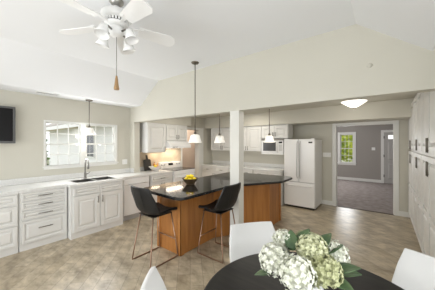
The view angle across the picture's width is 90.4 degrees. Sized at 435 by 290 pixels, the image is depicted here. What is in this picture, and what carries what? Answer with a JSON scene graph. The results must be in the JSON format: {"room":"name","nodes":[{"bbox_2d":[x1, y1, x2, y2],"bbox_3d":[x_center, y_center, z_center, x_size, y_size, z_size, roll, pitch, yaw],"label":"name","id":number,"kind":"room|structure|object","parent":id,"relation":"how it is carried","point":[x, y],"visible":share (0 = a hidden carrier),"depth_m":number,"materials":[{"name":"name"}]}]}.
{"room":"kitchen","nodes":[
{"label":"kitchen","id":0,"kind":"room"},
{"bbox_2d":[0,90,211,179],"bbox_3d":[-2.733,0.280,4.430,0.150,2.600,8.750,0,0,38],"label":"wall","id":1,"kind":"structure","parent":0,"point":[24,158],"depth_m":3.85,"materials":[{"name":"paint"}]},
{"bbox_2d":[0,106,15,142],"bbox_3d":[-3.577,-0.302,3.129,0.092,0.585,0.950,0,0,38],"label":"television","id":2,"kind":"object","parent":1,"relation":"attached to","point":[7,113],"visible":1,"depth_m":3.40,"materials":[{"name":"black"}]},
{"bbox_2d":[42,120,118,169],"bbox_3d":[-2.732,0.015,4.403,0.185,0.890,1.370,0,0,38],"label":"window","id":3,"kind":"structure","parent":1,"relation":"in","point":[82,145],"depth_m":4.33,"materials":[{"name":"white wood"}]},
{"bbox_2d":[140,122,165,152],"bbox_3d":[-1.618,-0.154,5.434,0.382,0.729,0.545,0,0,38],"label":"upper cabinet","id":4,"kind":"object","parent":1,"relation":"attached to","point":[152,135],"visible":0.94,"depth_m":5.27,"materials":[{"name":"white wood"}]},
{"bbox_2d":[140,148,180,166],"bbox_3d":[-1.523,0.242,5.858,0.012,0.655,1.390,0,0,38],"label":"backsplash","id":5,"kind":"structure","parent":1,"relation":"attached to","point":[171,154],"depth_m":5.91,"materials":[{"name":"beige tile"}]},
{"bbox_2d":[141,117,190,125],"bbox_3d":[-1.384,-0.695,5.762,0.350,0.349,1.550,0,0,38],"label":"trim","id":6,"kind":"structure","parent":1,"relation":"attached to","point":[180,121],"depth_m":5.86,"materials":[{"name":"paint"}]},
{"bbox_2d":[165,124,186,140],"bbox_3d":[-1.215,-0.299,5.954,0.382,0.439,0.760,0,0,38],"label":"upper cabinet","id":7,"kind":"object","parent":1,"relation":"attached to","point":[173,132],"visible":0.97,"depth_m":5.83,"materials":[{"name":"white wood"}]},
{"bbox_2d":[166,141,190,147],"bbox_3d":[-1.164,0.017,5.914,0.507,0.189,0.750,0,0,38],"label":"range hood","id":8,"kind":"object","parent":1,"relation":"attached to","point":[169,144],"visible":0.82,"depth_m":5.72,"materials":[{"name":"white metal"}]},
{"bbox_2d":[181,127,202,176],"bbox_3d":[-0.841,0.530,6.854,0.170,2.100,1.000,0,0,38],"label":"trim","id":9,"kind":"structure","parent":1,"relation":"attached to","point":[189,128],"depth_m":7.07,"materials":[{"name":"white wood"}]},
{"bbox_2d":[183,130,194,168],"bbox_3d":[-1.117,0.330,7.574,1.150,2.500,4.000,0,0,38],"label":"wall","id":10,"kind":"structure","parent":0,"point":[188,153],"depth_m":8.39,"materials":[{"name":"beige paint"}]},
{"bbox_2d":[0,179,421,289],"bbox_3d":[1.707,1.630,4.118,7.550,0.100,13.700,0,0,38],"label":"floor","id":11,"kind":"structure","parent":0,"point":[375,242],"depth_m":3.17,"materials":[{"name":"tile"}]},
{"bbox_2d":[0,193,18,257],"bbox_3d":[-3.314,1.145,3.019,0.642,0.870,0.708,0,0,38],"label":"base cabinet","id":12,"kind":"object","parent":11,"relation":"on","point":[9,204],"visible":1,"depth_m":3.05,"materials":[{"name":"white wood"}]},
{"bbox_2d":[0,167,172,195],"bbox_3d":[-2.400,0.640,4.118,0.751,0.140,3.585,0,0,38],"label":"countertop","id":13,"kind":"structure","parent":12,"relation":"on","point":[20,185],"depth_m":3.85,"materials":[{"name":"white stone"}]},
{"bbox_2d":[83,158,89,178],"bbox_3d":[-2.513,0.472,4.140,0.118,0.397,0.209,0,0,-25],"label":"faucet","id":14,"kind":"object","parent":13,"relation":"on","point":[85,173],"visible":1,"depth_m":4.17,"materials":[{"name":"silver metal"}]},
{"bbox_2d":[70,176,114,182],"bbox_3d":[-2.334,0.762,4.063,0.394,0.195,0.704,0,0,38],"label":"sink","id":15,"kind":"object","parent":13,"relation":"in","point":[105,177],"visible":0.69,"depth_m":4.12,"materials":[{"name":"silver metal"}]},
{"bbox_2d":[143,155,150,170],"bbox_3d":[-1.766,0.472,5.432,0.086,0.396,0.210,0,0,38],"label":"cutting board","id":16,"kind":"object","parent":13,"relation":"on","point":[147,162],"visible":0.96,"depth_m":5.41,"materials":[{"name":"black wood"}]},
{"bbox_2d":[149,166,162,170],"bbox_3d":[-1.533,0.615,5.366,0.344,0.109,0.344,0,0,38],"label":"bowl","id":17,"kind":"object","parent":13,"relation":"on","point":[157,168],"visible":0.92,"depth_m":5.27,"materials":[{"name":"white ceramic"}]},
{"bbox_2d":[18,187,66,251],"bbox_3d":[-2.909,1.145,3.541,0.642,0.870,0.600,0,0,38],"label":"base cabinet","id":18,"kind":"object","parent":11,"relation":"on","point":[42,213],"visible":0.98,"depth_m":3.33,"materials":[{"name":"white wood"}]},
{"bbox_2d":[67,180,122,239],"bbox_3d":[-2.392,1.145,4.102,0.772,0.870,0.900,0,0,38],"label":"base cabinet","id":19,"kind":"object","parent":11,"relation":"on","point":[94,208],"visible":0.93,"depth_m":3.81,"materials":[{"name":"white wood"}]},
{"bbox_2d":[123,176,148,220],"bbox_3d":[-1.865,1.147,4.731,0.474,0.865,0.600,0,0,38],"label":"dishwasher","id":20,"kind":"object","parent":11,"relation":"on","point":[130,211],"visible":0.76,"depth_m":4.50,"materials":[{"name":"white metal"}]},
{"bbox_2d":[140,266,166,289],"bbox_3d":[-0.115,1.157,1.133,0.563,0.848,0.478,0,0,-7],"label":"dining chair","id":21,"kind":"object","parent":11,"relation":"on","point":[153,280],"visible":1,"depth_m":1.23,"materials":[{"name":"white plastic"}]},
{"bbox_2d":[131,185,177,267],"bbox_3d":[-0.879,1.067,2.970,0.513,1.024,0.530,0,0,38],"label":"bar stool","id":22,"kind":"object","parent":11,"relation":"on","point":[144,200],"visible":0.99,"depth_m":2.80,"materials":[{"name":"black leather"}]},
{"bbox_2d":[149,173,171,201],"bbox_3d":[-1.538,1.145,5.309,0.642,0.870,0.635,0,0,38],"label":"base cabinet","id":23,"kind":"object","parent":11,"relation":"on","point":[159,179],"visible":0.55,"depth_m":5.06,"materials":[{"name":"white wood"}]},
{"bbox_2d":[158,161,194,181],"bbox_3d":[-1.081,1.010,5.850,0.701,1.040,0.760,0,0,38],"label":"range","id":24,"kind":"object","parent":11,"relation":"on","point":[179,172],"visible":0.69,"depth_m":5.78,"materials":[{"name":"white metal"}]},
{"bbox_2d":[161,167,193,170],"bbox_3d":[-1.083,0.668,5.852,0.575,0.013,0.760,0,0,38],"label":"cooktop","id":25,"kind":"object","parent":24,"relation":"in","point":[163,168],"depth_m":5.84,"materials":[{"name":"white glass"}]},
{"bbox_2d":[202,166,229,176],"bbox_3d":[0.079,1.145,6.987,1.100,0.870,0.642,0,0,38],"label":"base cabinet","id":26,"kind":"object","parent":11,"relation":"on","point":[206,170],"visible":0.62,"depth_m":6.80,"materials":[{"name":"white wood"}]},
{"bbox_2d":[201,160,283,171],"bbox_3d":[0.716,0.640,6.516,2.705,0.140,0.625,0,0,38],"label":"countertop","id":27,"kind":"structure","parent":26,"relation":"on","point":[226,164],"depth_m":6.41,"materials":[{"name":"white stone"}]},
{"bbox_2d":[157,183,280,255],"bbox_3d":[0.193,1.145,3.924,1.094,0.870,2.282,0,0,38],"label":"kitchen island","id":28,"kind":"object","parent":11,"relation":"on","point":[262,203],"visible":0.51,"depth_m":3.43,"materials":[{"name":"brown wood"}]},
{"bbox_2d":[144,172,291,200],"bbox_3d":[0.176,0.688,3.825,1.490,0.040,2.640,0,0,38],"label":"island countertop","id":29,"kind":"structure","parent":28,"relation":"on","point":[179,190],"depth_m":3.56,"materials":[{"name":"stone"}]},
{"bbox_2d":[182,177,197,184],"bbox_3d":[-0.452,0.616,3.578,0.276,0.102,0.276,0,0,38],"label":"fruit bowl","id":30,"kind":"object","parent":29,"relation":"on","point":[187,181],"visible":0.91,"depth_m":3.49,"materials":[{"name":"brown wood"}]},
{"bbox_2d":[197,182,240,263],"bbox_3d":[0.044,1.067,3.130,0.530,1.024,0.513,0,0,38],"label":"bar stool","id":31,"kind":"object","parent":11,"relation":"on","point":[228,197],"visible":0.98,"depth_m":2.97,"materials":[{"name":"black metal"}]},
{"bbox_2d":[229,169,252,172],"bbox_3d":[0.834,1.145,6.402,0.790,0.870,0.642,0,0,38],"label":"base cabinet","id":32,"kind":"object","parent":11,"relation":"on","point":[245,170],"visible":0.12,"depth_m":6.03,"materials":[{"name":"white wood"}]},
{"bbox_2d":[229,221,275,262],"bbox_3d":[0.376,1.157,1.764,0.478,0.848,0.563,0,0,-14],"label":"dining chair","id":33,"kind":"object","parent":11,"relation":"on","point":[246,239],"visible":0.44,"depth_m":1.95,"materials":[{"name":"white plastic"}]},
{"bbox_2d":[253,170,283,205],"bbox_3d":[1.462,1.145,5.915,0.780,0.870,0.642,0,0,38],"label":"base cabinet","id":34,"kind":"object","parent":11,"relation":"on","point":[254,171],"visible":0.28,"depth_m":5.60,"materials":[{"name":"white wood"}]},
{"bbox_2d":[284,138,321,209],"bbox_3d":[2.212,0.723,5.588,0.735,1.715,0.817,0,0,38],"label":"refrigerator","id":35,"kind":"object","parent":11,"relation":"on","point":[302,157],"visible":0.92,"depth_m":5.30,"materials":[{"name":"white painted metal"}]},
{"bbox_2d":[204,252,403,289],"bbox_3d":[0.498,1.205,1.082,1.200,0.750,1.200,0,0,38],"label":"dining table","id":36,"kind":"object","parent":11,"relation":"on","point":[239,274],"visible":0.53,"depth_m":1.31,"materials":[{"name":"black wood"}]},
{"bbox_2d":[255,228,361,289],"bbox_3d":[0.467,0.654,1.145,0.525,0.351,0.380,0,0,-10],"label":"hydrangea bouquet","id":37,"kind":"object","parent":36,"relation":"on","point":[326,261],"visible":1,"depth_m":1.08,"materials":[{"name":"white plant"}]},
{"bbox_2d":[408,96,415,226],"bbox_3d":[3.939,0.360,4.092,0.452,2.440,1.075,0,0,38],"label":"pantry cabinet","id":38,"kind":"object","parent":11,"relation":"on","point":[411,120],"visible":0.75,"depth_m":4.10,"materials":[{"name":"white wood"}]},
{"bbox_2d":[392,248,434,289],"bbox_3d":[1.184,1.157,1.243,0.563,0.848,0.478,0,0,-24],"label":"dining chair","id":39,"kind":"object","parent":11,"relation":"on","point":[414,270],"visible":0.95,"depth_m":1.44,"materials":[{"name":"white plastic"}]},
{"bbox_2d":[414,93,424,250],"bbox_3d":[3.277,0.360,3.239,0.452,2.440,1.075,0,0,38],"label":"pantry cabinet","id":40,"kind":"object","parent":11,"relation":"on","point":[418,99],"visible":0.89,"depth_m":3.24,"materials":[{"name":"white wood"}]},
{"bbox_2d":[422,91,434,256],"bbox_3d":[2.615,0.360,2.385,0.452,2.440,1.075,0,0,38],"label":"pantry cabinet","id":41,"kind":"object","parent":11,"relation":"on","point":[428,98],"visible":0.72,"depth_m":2.48,"materials":[{"name":"white wood"}]},
{"bbox_2d":[0,0,434,107],"bbox_3d":[-1.491,-1.190,1.308,5.940,0.660,5.340,0,0,38],"label":"ceiling","id":42,"kind":"structure","parent":0,"point":[35,56],"depth_m":2.56,"materials":[{"name":"white paint"}]},
{"bbox_2d":[35,91,59,95],"bbox_3d":[-2.879,-0.856,3.663,0.120,0.008,0.320,0,0,38],"label":"ceiling vent","id":43,"kind":"object","parent":42,"relation":"in","point":[36,91],"visible":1,"depth_m":3.65,"materials":[{"name":"white metal"}]},
{"bbox_2d":[83,99,94,134],"bbox_3d":[-2.508,-0.522,4.223,0.216,0.675,0.216,0,0,38],"label":"pendant lamp","id":44,"kind":"object","parent":42,"relation":"hanging from","point":[88,131],"visible":1,"depth_m":4.20,"materials":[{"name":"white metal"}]},
{"bbox_2d":[59,0,174,89],"bbox_3d":[-0.908,-0.904,1.954,1.036,0.812,1.055,0,0,38],"label":"ceiling fan","id":45,"kind":"object","parent":42,"relation":"hanging from","point":[117,19],"visible":1,"depth_m":1.93,"materials":[{"name":"white painted metal"},{"name":"white painted wood"},{"name":"frosted glass"}]},
{"bbox_2d":[188,61,201,142],"bbox_3d":[-0.360,-0.665,3.468,0.216,1.290,0.216,0,0,38],"label":"pendant lamp","id":46,"kind":"object","parent":42,"relation":"hanging from","point":[194,138],"visible":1,"depth_m":3.43,"materials":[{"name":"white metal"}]},
{"bbox_2d":[230,110,243,224],"bbox_3d":[0.303,0.535,3.385,0.164,2.090,0.140,0,0,38],"label":"column","id":47,"kind":"structure","parent":0,"point":[236,117],"depth_m":3.33,"materials":[{"name":"white paint"}]},
{"bbox_2d":[130,24,434,172],"bbox_3d":[0.188,0.135,3.473,5.640,2.890,0.140,0,0,38],"label":"wall","id":48,"kind":"structure","parent":0,"point":[331,66],"depth_m":2.73,"materials":[{"name":"paint"}]},
{"bbox_2d":[197,93,416,117],"bbox_3d":[1.270,-0.945,4.868,5.940,0.150,3.390,0,0,38],"label":"ceiling","id":49,"kind":"structure","parent":0,"point":[404,96],"depth_m":4.88,"materials":[{"name":"paint"}]},
{"bbox_2d":[214,114,224,142],"bbox_3d":[0.039,-0.445,3.982,0.216,0.850,0.216,0,0,38],"label":"pendant lamp","id":50,"kind":"object","parent":49,"relation":"hanging from","point":[218,139],"visible":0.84,"depth_m":3.92,"materials":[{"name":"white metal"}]},
{"bbox_2d":[264,109,274,141],"bbox_3d":[1.008,-0.450,4.204,0.216,0.840,0.216,0,0,38],"label":"pendant lamp","id":51,"kind":"object","parent":49,"relation":"hanging from","point":[269,138],"visible":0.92,"depth_m":4.15,"materials":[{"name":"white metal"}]},
{"bbox_2d":[341,99,367,108],"bbox_3d":[2.601,-0.765,4.120,0.430,0.210,0.430,0,0,38],"label":"flush ceiling light","id":52,"kind":"object","parent":49,"relation":"attached to","point":[353,104],"visible":0.91,"depth_m":4.02,"materials":[{"name":"white glass"}]},
{"bbox_2d":[212,120,409,211],"bbox_3d":[2.180,0.280,6.041,5.640,2.600,0.420,0,0,38],"label":"wall","id":53,"kind":"structure","parent":0,"point":[323,132],"depth_m":5.65,"materials":[{"name":"paint"}]},
{"bbox_2d":[211,127,229,150],"bbox_3d":[0.233,-0.154,7.038,0.900,0.729,0.392,0,0,38],"label":"upper cabinet","id":54,"kind":"object","parent":53,"relation":"attached to","point":[225,132],"visible":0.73,"depth_m":6.91,"materials":[{"name":"white wood"}]},
{"bbox_2d":[244,126,261,150],"bbox_3d":[0.964,-0.154,6.472,0.930,0.729,0.392,0,0,38],"label":"upper cabinet","id":55,"kind":"object","parent":53,"relation":"attached to","point":[252,134],"visible":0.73,"depth_m":6.22,"materials":[{"name":"white wood"}]},
{"bbox_2d":[262,124,292,138],"bbox_3d":[1.631,-0.335,5.954,0.750,0.369,0.392,0,0,38],"label":"upper cabinet","id":56,"kind":"object","parent":53,"relation":"attached to","point":[282,131],"visible":0.95,"depth_m":5.78,"materials":[{"name":"white wood"}]},
{"bbox_2d":[261,139,283,154],"bbox_3d":[1.579,0.075,5.968,0.620,0.410,0.434,0,0,38],"label":"microwave","id":57,"kind":"object","parent":56,"relation":"attached to","point":[277,147],"visible":0.91,"depth_m":5.79,"materials":[{"name":"white metal"}]},
{"bbox_2d":[205,98,413,128],"bbox_3d":[2.021,-0.695,5.836,5.640,0.349,0.700,0,0,38],"label":"trim","id":58,"kind":"structure","parent":53,"relation":"attached to","point":[390,110],"depth_m":4.99,"materials":[{"name":"paint"}]},
{"bbox_2d":[323,152,330,156],"bbox_3d":[2.849,0.280,5.630,0.190,0.115,0.010,0,0,38],"label":"light switch","id":59,"kind":"object","parent":53,"relation":"attached to","point":[324,153],"visible":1,"depth_m":5.63,"materials":[{"name":"white plastic"}]},
{"bbox_2d":[337,205,392,214],"bbox_3d":[3.481,1.576,5.165,1.170,0.008,0.070,0,0,38],"label":"trim","id":60,"kind":"structure","parent":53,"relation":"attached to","point":[337,205],"depth_m":5.11,"materials":[{"name":"wood"}]},
{"bbox_2d":[332,120,398,215],"bbox_3d":[3.503,0.517,5.193,1.310,2.125,0.140,0,0,38],"label":"trim","id":61,"kind":"structure","parent":53,"relation":"attached to","point":[395,123],"depth_m":4.85,"materials":[{"name":"white wood"}]},
{"bbox_2d":[321,200,409,217],"bbox_3d":[3.436,1.525,5.172,1.750,0.110,0.014,0,0,38],"label":"baseboard","id":62,"kind":"structure","parent":53,"relation":"attached to","point":[401,213],"depth_m":4.74,"materials":[{"name":"white wood"}]},
{"bbox_2d":[337,124,392,183],"bbox_3d":[6.037,0.280,9.333,7.100,2.600,0.150,0,0,38],"label":"wall","id":63,"kind":"structure","parent":0,"point":[368,161],"depth_m":9.09,"materials":[{"name":"grey paint"}]},
{"bbox_2d":[337,132,355,164],"bbox_3d":[5.699,0.200,9.526,0.730,1.440,0.160,0,0,38],"label":"window","id":64,"kind":"structure","parent":63,"relation":"in","point":[339,162],"depth_m":9.48,"materials":[{"name":"white wood"}]},
{"bbox_2d":[337,176,380,182],"bbox_3d":[4.999,1.520,10.035,4.200,0.120,0.014,0,0,38],"label":"baseboard","id":65,"kind":"structure","parent":63,"relation":"attached to","point":[342,178],"depth_m":9.21,"materials":[{"name":"white wood"}]},
{"bbox_2d":[381,130,392,182],"bbox_3d":[7.049,0.510,8.435,1.060,2.140,0.030,0,0,38],"label":"trim","id":66,"kind":"structure","parent":63,"relation":"attached to","point":[382,131],"depth_m":8.72,"materials":[{"name":"white wood"}]},
{"bbox_2d":[384,132,392,183],"bbox_3d":[7.032,0.555,8.425,0.875,2.030,0.047,0,0,38],"label":"door","id":67,"kind":"structure","parent":63,"relation":"in","point":[388,136],"depth_m":8.58,"materials":[{"name":"grey wood"}]},
{"label":"outside","id":68,"kind":"structure","parent":0,"visible":0},
{"bbox_3d":[2.178,2.030,10.966,70.000,0.100,60.000,0,0,38],"label":"ground","id":69,"kind":"structure","parent":68,"visible":0},
{"bbox_2d":[46,124,111,164],"bbox_3d":[-5.552,-0.520,15.032,12.600,5.000,8.450,0,0,38],"label":"house","id":70,"kind":"structure","parent":69,"relation":"on","point":[51,128],"depth_m":12.80,"materials":[{"name":"white"}]},
{"bbox_2d":[341,135,352,161],"bbox_3d":[7.089,0.211,12.851,3.873,3.540,2.548,0,0,38],"label":"tree","id":71,"kind":"object","parent":69,"relation":"on","point":[345,139],"visible":0.16,"depth_m":12.03,"materials":[{"name":"green plant"}]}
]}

